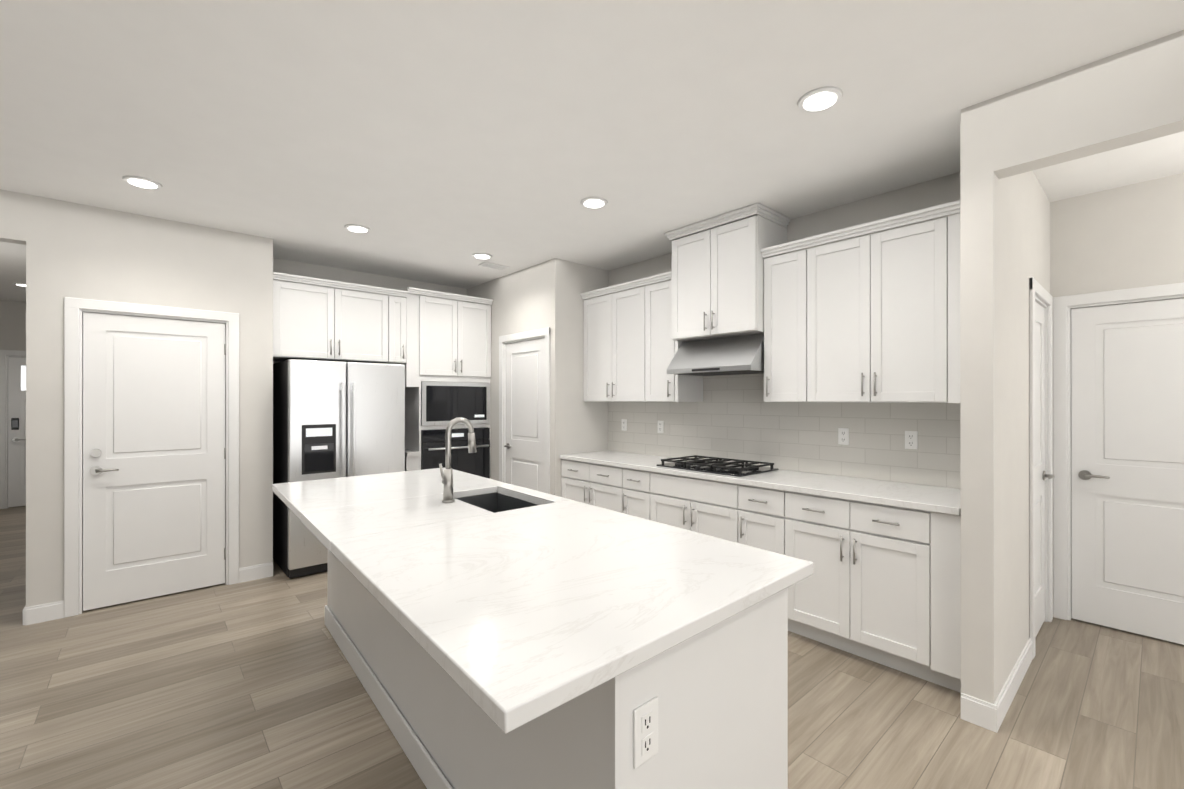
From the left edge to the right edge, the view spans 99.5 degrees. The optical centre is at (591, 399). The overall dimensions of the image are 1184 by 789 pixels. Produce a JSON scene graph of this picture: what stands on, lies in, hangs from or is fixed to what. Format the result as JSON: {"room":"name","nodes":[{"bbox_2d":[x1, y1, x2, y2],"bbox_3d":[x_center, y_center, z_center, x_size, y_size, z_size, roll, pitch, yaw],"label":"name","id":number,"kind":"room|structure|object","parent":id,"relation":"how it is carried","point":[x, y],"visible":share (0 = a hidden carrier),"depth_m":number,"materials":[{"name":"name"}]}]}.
{"room":"kitchen","nodes":[
{"label":"kitchen","id":0,"kind":"room"},
{"bbox_2d":[0,300,25,350],"bbox_3d":[-8.430,0.068,6.478,8.000,2.830,0.120,0,0,-42],"label":"wall","id":1,"kind":"structure","parent":0,"point":[12,325],"depth_m":6.85,"materials":[{"name":"paint"}]},
{"bbox_2d":[0,350,25,508],"bbox_3d":[-7.655,0.406,7.149,1.060,2.155,0.138,0,0,-42],"label":"door frame","id":2,"kind":"structure","parent":1,"relation":"attached to","point":[5,355],"depth_m":6.79,"materials":[{"name":"paint"}]},
{"bbox_2d":[8,357,25,506],"bbox_3d":[-7.624,0.443,7.114,0.882,2.052,0.095,0,0,-42],"label":"front door","id":3,"kind":"structure","parent":1,"relation":"in","point":[16,431],"depth_m":6.88,"materials":[{"name":"paint"}]},
{"bbox_2d":[0,189,272,606],"bbox_3d":[-5.266,0.063,1.999,6.800,2.830,0.120,0,0,-42],"label":"wall","id":4,"kind":"structure","parent":0,"point":[77,250],"depth_m":3.58,"materials":[{"name":"paint"}]},
{"bbox_2d":[23,605,25,624],"bbox_3d":[-3.763,1.422,3.329,0.014,0.115,0.120,0,0,-42],"label":"baseboard","id":5,"kind":"structure","parent":4,"relation":"attached to","point":[24,609],"depth_m":3.29,"materials":[{"name":"paint"}]},
{"bbox_2d":[25,600,63,625],"bbox_3d":[-3.648,1.422,3.341,0.174,0.115,0.014,0,0,-42],"label":"baseboard","id":6,"kind":"structure","parent":4,"relation":"attached to","point":[44,612],"depth_m":3.33,"materials":[{"name":"paint"}]},
{"bbox_2d":[64,297,238,617],"bbox_3d":[-3.255,0.393,3.765,0.976,2.175,0.138,0,0,-42],"label":"door frame","id":7,"kind":"structure","parent":4,"relation":"attached to","point":[75,309],"depth_m":3.47,"materials":[{"name":"paint"}]},
{"bbox_2d":[83,312,225,610],"bbox_3d":[-3.220,0.430,3.734,0.809,2.072,0.095,0,0,-42],"label":"door","id":8,"kind":"structure","parent":4,"relation":"in","point":[154,453],"depth_m":3.71,"materials":[{"name":"paint"}]},
{"bbox_2d":[239,562,272,582],"bbox_3d":[-2.764,1.423,4.123,0.235,0.115,0.014,0,0,-42],"label":"baseboard","id":9,"kind":"structure","parent":4,"relation":"attached to","point":[255,572],"depth_m":4.12,"materials":[{"name":"paint"}]},
{"bbox_2d":[273,258,466,363],"bbox_3d":[-2.402,0.067,5.402,2.240,2.830,0.120,0,0,-42],"label":"wall","id":10,"kind":"structure","parent":0,"point":[318,271],"depth_m":5.24,"materials":[{"name":"paint"}]},
{"bbox_2d":[273,272,407,363],"bbox_3d":[-2.469,-0.721,4.844,1.150,0.715,0.626,0,0,-42],"label":"upper cabinet","id":11,"kind":"object","parent":10,"relation":"attached to","point":[314,321],"visible":0.98,"depth_m":4.59,"materials":[{"name":"paint"}]},
{"bbox_2d":[504,338,544,492],"bbox_3d":[-0.704,0.431,5.176,0.095,2.072,0.742,0,0,-42],"label":"pantry door","id":12,"kind":"structure","parent":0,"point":[525,415],"depth_m":5.17,"materials":[{"name":"paint"}]},
{"bbox_2d":[499,328,549,493],"bbox_3d":[-0.669,0.394,5.207,0.138,2.175,0.920,0,0,-42],"label":"door frame","id":13,"kind":"structure","parent":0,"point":[524,336],"depth_m":5.20,"materials":[{"name":"paint"}]},
{"bbox_2d":[548,258,608,496],"bbox_3d":[-0.084,0.066,5.091,0.820,2.830,0.120,0,0,-42],"label":"wall","id":14,"kind":"structure","parent":0,"point":[578,424],"depth_m":4.89,"materials":[{"name":"paint"}]},
{"bbox_2d":[0,506,1183,788],"bbox_3d":[-1.205,1.508,2.842,14.000,0.058,18.000,0,0,-42],"label":"floor","id":15,"kind":"structure","parent":0,"point":[254,684],"depth_m":2.39,"materials":[{"name":"brown wood"}]},
{"bbox_2d":[273,359,404,577],"bbox_3d":[-2.378,0.569,4.695,0.950,1.796,0.912,0,0,-42],"label":"refrigerator","id":16,"kind":"object","parent":15,"relation":"on","point":[334,419],"visible":0.77,"depth_m":4.31,"materials":[{"name":"metal"}]},
{"bbox_2d":[399,287,492,470],"bbox_3d":[-1.676,0.179,5.544,0.956,2.605,0.626,0,0,-42],"label":"tall cabinet","id":17,"kind":"object","parent":15,"relation":"on","point":[448,339],"visible":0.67,"depth_m":5.29,"materials":[{"name":"paint"}]},
{"bbox_2d":[421,381,489,425],"bbox_3d":[-1.581,0.042,5.535,0.778,0.452,0.430,0,0,-42],"label":"microwave","id":18,"kind":"object","parent":17,"relation":"in","point":[444,403],"visible":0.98,"depth_m":5.34,"materials":[{"name":"glass"}]},
{"bbox_2d":[421,427,489,478],"bbox_3d":[-1.596,0.632,5.551,0.778,0.632,0.586,0,0,-42],"label":"wall oven","id":19,"kind":"object","parent":17,"relation":"in","point":[477,463],"visible":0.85,"depth_m":5.38,"materials":[{"name":"glass"}]},
{"bbox_2d":[325,492,787,788],"bbox_3d":[-0.546,1.024,2.461,0.957,0.909,2.877,0,0,-42],"label":"kitchen island","id":20,"kind":"object","parent":15,"relation":"on","point":[722,696],"depth_m":1.45,"materials":[{"name":"paint"}]},
{"bbox_2d":[272,468,812,739],"bbox_3d":[-0.644,0.549,2.382,1.292,0.040,2.960,0,0,-42],"label":"island countertop","id":21,"kind":"structure","parent":20,"relation":"on","point":[528,613],"depth_m":1.50,"materials":[{"name":"white stone"}]},
{"bbox_2d":[439,417,476,502],"bbox_3d":[-0.710,0.310,2.646,0.194,0.435,0.115,0,0,-42],"label":"faucet","id":22,"kind":"object","parent":21,"relation":"on","point":[447,480],"visible":1,"depth_m":2.58,"materials":[{"name":"silver metal"}]},
{"bbox_2d":[455,492,537,512],"bbox_3d":[-0.518,0.674,2.701,0.412,0.209,0.643,0,0,-42],"label":"sink","id":23,"kind":"object","parent":21,"relation":"in","point":[495,502],"visible":0.02,"depth_m":2.98,"materials":[{"name":"metal"}]},
{"bbox_2d":[633,696,657,768],"bbox_3d":[0.125,0.762,1.148,0.081,0.131,0.009,0,0,-42],"label":"outlet","id":24,"kind":"object","parent":20,"relation":"attached to","point":[645,732],"visible":1,"depth_m":1.14,"materials":[{"name":"white plastic"}]},
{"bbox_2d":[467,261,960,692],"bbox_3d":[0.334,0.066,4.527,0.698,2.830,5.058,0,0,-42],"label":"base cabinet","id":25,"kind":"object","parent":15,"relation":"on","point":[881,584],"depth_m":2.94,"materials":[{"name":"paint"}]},
{"bbox_2d":[560,450,959,515],"bbox_3d":[0.980,0.549,3.835,0.648,0.037,3.166,0,0,-42],"label":"countertop","id":26,"kind":"structure","parent":25,"relation":"on","point":[944,500],"depth_m":3.16,"materials":[{"name":"stone"}]},
{"bbox_2d":[656,455,778,476],"bbox_3d":[0.958,0.503,3.876,0.520,0.052,0.760,0,0,-42],"label":"cooktop","id":27,"kind":"object","parent":26,"relation":"in","point":[721,466],"visible":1,"depth_m":3.76,"materials":[{"name":"black metal"}]},
{"bbox_2d":[0,0,1183,301],"bbox_3d":[-1.205,-1.376,2.844,14.000,0.050,18.000,0,0,-42],"label":"ceiling","id":28,"kind":"structure","parent":0,"point":[440,142],"depth_m":2.36,"materials":[{"name":"paint"}]},
{"bbox_2d":[13,283,25,286],"bbox_3d":[-6.653,-1.341,5.875,0.188,0.012,0.188,0,0,-42],"label":"recessed light","id":29,"kind":"object","parent":28,"relation":"in","point":[21,284],"visible":0.48,"depth_m":5.81,"materials":[{"name":"paint"}]},
{"bbox_2d":[122,175,162,189],"bbox_3d":[-2.790,-1.344,3.111,0.188,0.012,0.188,0,0,-42],"label":"recessed light","id":30,"kind":"object","parent":28,"relation":"in","point":[141,182],"visible":0.92,"depth_m":3.09,"materials":[{"name":"paint"}]},
{"bbox_2d":[344,224,370,232],"bbox_3d":[-1.847,-1.343,3.946,0.188,0.012,0.188,0,0,-42],"label":"recessed light","id":31,"kind":"object","parent":28,"relation":"in","point":[356,228],"visible":0.98,"depth_m":3.92,"materials":[{"name":"paint"}]},
{"bbox_2d":[472,253,491,258],"bbox_3d":[-1.029,-1.342,4.697,0.188,0.012,0.188,0,0,-42],"label":"recessed light","id":32,"kind":"object","parent":28,"relation":"in","point":[481,255],"visible":0.96,"depth_m":4.68,"materials":[{"name":"paint"}]},
{"bbox_2d":[478,262,509,269],"bbox_3d":[-0.987,-1.341,5.041,0.280,0.013,0.140,0,0,-42],"label":"ceiling vent","id":33,"kind":"object","parent":28,"relation":"in","point":[493,265],"visible":0.98,"depth_m":5.03,"materials":[{"name":"metal"}]},
{"bbox_2d":[580,197,607,208],"bbox_3d":[0.013,-1.343,3.429,0.188,0.012,0.188,0,0,-42],"label":"recessed light","id":34,"kind":"object","parent":28,"relation":"in","point":[593,202],"visible":1,"depth_m":3.41,"materials":[{"name":"paint"}]},
{"bbox_2d":[797,87,842,112],"bbox_3d":[1.026,-1.345,2.255,0.188,0.012,0.188,0,0,-42],"label":"recessed light","id":35,"kind":"object","parent":28,"relation":"in","point":[819,99],"visible":0.98,"depth_m":2.24,"materials":[{"name":"paint"}]},
{"bbox_2d":[609,172,959,488],"bbox_3d":[1.269,0.065,4.091,0.120,2.830,3.170,0,0,-42],"label":"wall","id":36,"kind":"structure","parent":0,"point":[930,193],"depth_m":3.40,"materials":[{"name":"paint"}]},
{"bbox_2d":[580,271,702,401],"bbox_3d":[0.425,-0.517,4.661,0.386,1.075,1.196,0,0,-42],"label":"upper cabinet","id":37,"kind":"object","parent":36,"relation":"attached to","point":[631,346],"visible":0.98,"depth_m":4.49,"materials":[{"name":"paint"}]},
{"bbox_2d":[667,333,763,375],"bbox_3d":[1.030,-0.338,3.888,0.503,0.274,0.749,0,0,-42],"label":"range hood","id":38,"kind":"object","parent":36,"relation":"attached to","point":[738,355],"visible":0.84,"depth_m":3.73,"materials":[{"name":"metal"}]},
{"bbox_2d":[665,203,789,341],"bbox_3d":[1.040,-0.913,3.898,0.476,0.866,0.831,0,0,-42],"label":"upper cabinet","id":39,"kind":"object","parent":36,"relation":"attached to","point":[717,282],"visible":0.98,"depth_m":3.70,"materials":[{"name":"paint"}]},
{"bbox_2d":[608,373,959,488],"bbox_3d":[1.221,0.015,4.049,0.008,1.029,3.168,0,0,-42],"label":"tile backsplash","id":40,"kind":"structure","parent":36,"relation":"attached to","point":[738,417],"depth_m":3.71,"materials":[{"name":"white tile"}]},
{"bbox_2d":[622,419,626,430],"bbox_3d":[0.323,0.256,5.050,0.008,0.114,0.070,0,0,-42],"label":"outlet","id":41,"kind":"object","parent":40,"relation":"attached to","point":[624,424],"visible":1,"depth_m":5.04,"materials":[{"name":"white plastic"}]},
{"bbox_2d":[658,421,663,432],"bbox_3d":[0.641,0.256,4.691,0.008,0.114,0.070,0,0,-42],"label":"outlet","id":42,"kind":"object","parent":40,"relation":"attached to","point":[660,426],"visible":1,"depth_m":4.68,"materials":[{"name":"white plastic"}]},
{"bbox_2d":[838,428,848,444],"bbox_3d":[1.735,0.255,3.455,0.008,0.114,0.070,0,0,-42],"label":"outlet","id":43,"kind":"object","parent":40,"relation":"attached to","point":[843,436],"visible":1,"depth_m":3.45,"materials":[{"name":"white plastic"}]},
{"bbox_2d":[905,431,917,448],"bbox_3d":[2.006,0.254,3.148,0.008,0.114,0.070,0,0,-42],"label":"outlet","id":44,"kind":"object","parent":40,"relation":"attached to","point":[911,439],"visible":1,"depth_m":3.14,"materials":[{"name":"white plastic"}]},
{"bbox_2d":[761,200,959,402],"bbox_3d":[1.727,-0.518,3.190,0.386,1.075,1.207,0,0,-42],"label":"upper cabinet","id":45,"kind":"object","parent":36,"relation":"attached to","point":[873,318],"visible":0.98,"depth_m":3.02,"materials":[{"name":"paint"}]},
{"bbox_2d":[960,122,960,567],"bbox_3d":[2.090,0.064,2.681,0.760,2.830,0.030,0,0,-42],"label":"wall","id":46,"kind":"structure","parent":0,"point":[960,344],"depth_m":2.44,"materials":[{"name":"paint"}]},
{"bbox_2d":[994,638,1031,729],"bbox_3d":[2.152,1.421,2.546,0.934,0.115,0.014,0,0,-42],"label":"baseboard","id":47,"kind":"structure","parent":46,"relation":"attached to","point":[1005,697],"depth_m":2.49,"materials":[{"name":"paint"}]},
{"bbox_2d":[1029,277,1052,658],"bbox_3d":[2.760,0.392,3.160,0.790,2.175,0.138,0,0,-42],"label":"trim","id":48,"kind":"structure","parent":46,"relation":"attached to","point":[1037,289],"depth_m":3.33,"materials":[{"name":"paint"}]},
{"bbox_2d":[1035,301,1054,635],"bbox_3d":[2.792,0.429,3.125,0.612,2.072,0.095,0,0,-42],"label":"closet door","id":49,"kind":"structure","parent":46,"relation":"in","point":[1041,475],"depth_m":3.22,"materials":[{"name":"paint"}]},
{"bbox_2d":[961,98,1049,703],"bbox_3d":[2.473,0.064,2.920,1.910,2.830,0.120,0,0,-42],"label":"wall pillar","id":50,"kind":"structure","parent":0,"point":[1005,239],"depth_m":2.32,"materials":[{"name":"paint"}]},
{"bbox_2d":[961,693,997,732],"bbox_3d":[1.757,1.421,2.276,0.014,0.115,0.133,0,0,-42],"label":"baseboard","id":51,"kind":"structure","parent":50,"relation":"attached to","point":[979,712],"depth_m":2.27,"materials":[{"name":"paint"}]},
{"bbox_2d":[993,30,1183,178],"bbox_3d":[4.016,-1.189,-0.173,0.120,0.330,6.560,0,0,-42],"label":"wall","id":52,"kind":"structure","parent":0,"point":[1132,96],"depth_m":2.01,"materials":[{"name":"paint"}]},
{"bbox_2d":[1050,173,1183,409],"bbox_3d":[5.357,0.062,1.013,0.120,2.830,6.560,0,0,-42],"label":"wall","id":53,"kind":"structure","parent":0,"point":[1126,237],"depth_m":3.19,"materials":[{"name":"paint"}]},
{"bbox_2d":[1053,282,1183,620],"bbox_3d":[3.506,0.392,3.087,0.138,2.175,0.970,0,0,-42],"label":"door frame","id":54,"kind":"structure","parent":53,"relation":"attached to","point":[1062,515],"depth_m":3.36,"materials":[{"name":"paint"}]},
{"bbox_2d":[1071,298,1183,644],"bbox_3d":[3.471,0.429,3.056,0.095,2.072,0.792,0,0,-42],"label":"hall door","id":55,"kind":"structure","parent":53,"relation":"in","point":[1127,389],"depth_m":3.16,"materials":[{"name":"paint"}]}
]}

